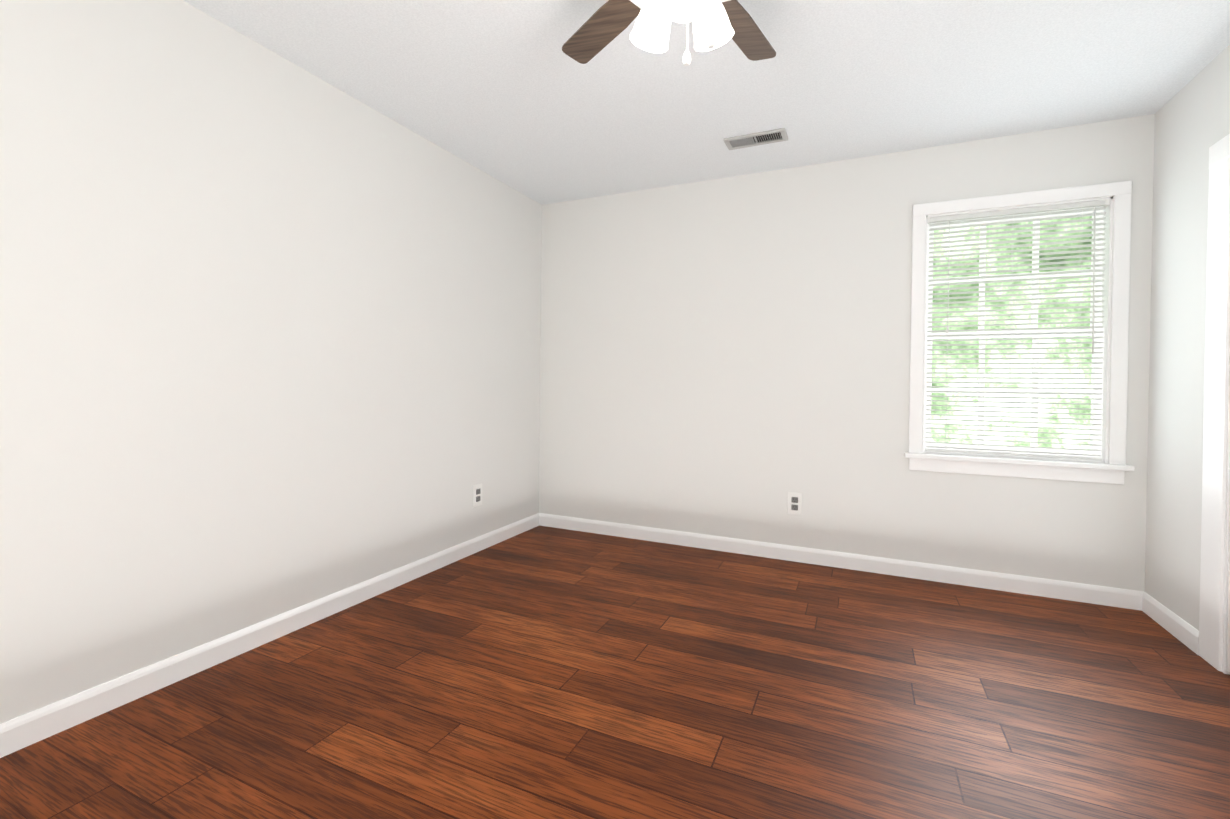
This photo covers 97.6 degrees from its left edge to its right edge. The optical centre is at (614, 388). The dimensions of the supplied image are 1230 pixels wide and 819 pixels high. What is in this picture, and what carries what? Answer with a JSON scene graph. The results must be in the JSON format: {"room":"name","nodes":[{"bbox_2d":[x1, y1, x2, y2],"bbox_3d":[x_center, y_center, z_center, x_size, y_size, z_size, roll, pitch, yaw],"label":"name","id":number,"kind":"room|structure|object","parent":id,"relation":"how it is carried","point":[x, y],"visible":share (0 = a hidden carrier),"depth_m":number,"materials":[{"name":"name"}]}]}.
{"room":"empty bedroom","nodes":[
{"label":"empty bedroom","id":0,"kind":"room"},
{"bbox_2d":[0,0,541,723],"bbox_3d":[-1.500,-0.171,2.215,0.120,2.440,4.220,1,1,25],"label":"wall","id":1,"kind":"structure","parent":0,"point":[270,332],"depth_m":2.05,"materials":[{"name":"white paint"}]},
{"bbox_2d":[0,513,539,757],"bbox_3d":[-1.429,1.003,2.253,0.013,0.092,4.100,1,1,25],"label":"baseboard","id":2,"kind":"structure","parent":1,"relation":"attached to","point":[32,727],"depth_m":2.03,"materials":[{"name":"white wood"}]},
{"bbox_2d":[473,483,481,506],"bbox_3d":[-0.878,0.683,3.451,0.009,0.140,0.086,1,1,25],"label":"electrical outlet","id":3,"kind":"object","parent":1,"relation":"attached to","point":[477,494],"visible":1,"depth_m":3.44,"materials":[{"name":"white plastic"}]},
{"bbox_2d":[0,525,1229,818],"bbox_3d":[0.504,1.131,1.371,4.505,0.100,4.340,1,1,25],"label":"floor","id":4,"kind":"structure","parent":0,"point":[546,673],"depth_m":1.80,"materials":[{"name":"brown wood"}]},
{"bbox_2d":[183,0,1229,204],"bbox_3d":[0.534,-1.419,1.347,4.505,0.120,4.340,1,1,25],"label":"ceiling","id":5,"kind":"structure","parent":0,"point":[512,94],"depth_m":2.36,"materials":[{"name":"paint"}]},
{"bbox_2d":[562,0,775,65],"bbox_3d":[0.225,-1.152,1.506,1.146,0.424,1.164,1,1,25],"label":"fan","id":6,"kind":"object","parent":5,"relation":"hanging from","point":[717,23],"visible":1,"depth_m":1.69,"materials":[{"name":"white metal"}]},
{"bbox_2d":[724,128,787,149],"bbox_3d":[0.772,-1.365,2.953,0.325,0.012,0.140,1,1,25],"label":"ceiling vent","id":7,"kind":"object","parent":5,"relation":"in","point":[758,138],"visible":1,"depth_m":2.95,"materials":[{"name":"white metal"}]},
{"bbox_2d":[539,114,1154,591],"bbox_3d":[1.055,-0.152,3.434,3.755,2.440,0.120,1,1,25],"label":"wall","id":8,"kind":"structure","parent":0,"point":[725,356],"depth_m":3.33,"materials":[{"name":"white paint"}]},
{"bbox_2d":[787,492,801,515],"bbox_3d":[1.114,0.713,3.339,0.086,0.140,0.009,1,1,25],"label":"electrical outlet","id":9,"kind":"object","parent":8,"relation":"attached to","point":[794,503],"visible":1,"depth_m":3.34,"materials":[{"name":"white plastic"}]},
{"bbox_2d":[540,513,1139,609],"bbox_3d":[1.026,1.023,3.377,3.485,0.092,0.013,1,1,25],"label":"baseboard","id":10,"kind":"structure","parent":8,"relation":"attached to","point":[1079,592],"depth_m":3.15,"materials":[{"name":"white wood"}]},
{"bbox_2d":[904,181,1133,484],"bbox_3d":[2.134,-0.282,2.912,0.994,1.507,0.170,1,1,25],"label":"window unit","id":11,"kind":"structure","parent":8,"relation":"in","point":[1107,208],"depth_m":2.87,"materials":[{"name":"white wood"}]},
{"bbox_2d":[925,199,1109,460],"bbox_3d":[2.125,-0.299,2.892,0.794,1.322,0.041,1,1,25],"label":"window blind","id":12,"kind":"object","parent":11,"relation":"attached to","point":[1100,450],"depth_m":2.88,"materials":[{"name":"plastic"}]},
{"bbox_2d":[1145,44,1229,630],"bbox_3d":[1.831,-0.117,0.759,0.120,2.440,4.100,1,1,25],"label":"wall","id":13,"kind":"structure","parent":0,"point":[1192,121],"depth_m":2.39,"materials":[{"name":"white paint"}]},
{"bbox_2d":[1140,591,1198,654],"bbox_3d":[2.501,1.049,2.429,0.013,0.092,0.475,1,1,25],"label":"baseboard","id":14,"kind":"structure","parent":13,"relation":"attached to","point":[1175,625],"depth_m":2.41,"materials":[{"name":"white wood"}]},
{"bbox_2d":[1199,134,1229,674],"bbox_3d":[2.097,0.060,1.365,0.134,2.079,1.788,1,1,25],"label":"door frame","id":15,"kind":"structure","parent":13,"relation":"attached to","point":[1214,569],"depth_m":2.12,"materials":[{"name":"white wood"}]},
{"bbox_2d":[1226,534,1229,673],"bbox_3d":[2.049,0.108,1.387,0.062,1.959,1.476,1,1,25],"label":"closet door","id":16,"kind":"structure","parent":13,"relation":"in","point":[1228,648],"depth_m":2.06,"materials":[{"name":"white"}]},
{"label":"outside","id":17,"kind":"structure","parent":0,"visible":0},
{"bbox_2d":[931,216,1091,448],"bbox_3d":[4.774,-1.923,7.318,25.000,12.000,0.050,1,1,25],"label":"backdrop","id":18,"kind":"structure","parent":17,"point":[1015,370],"depth_m":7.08,"materials":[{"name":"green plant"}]}
]}

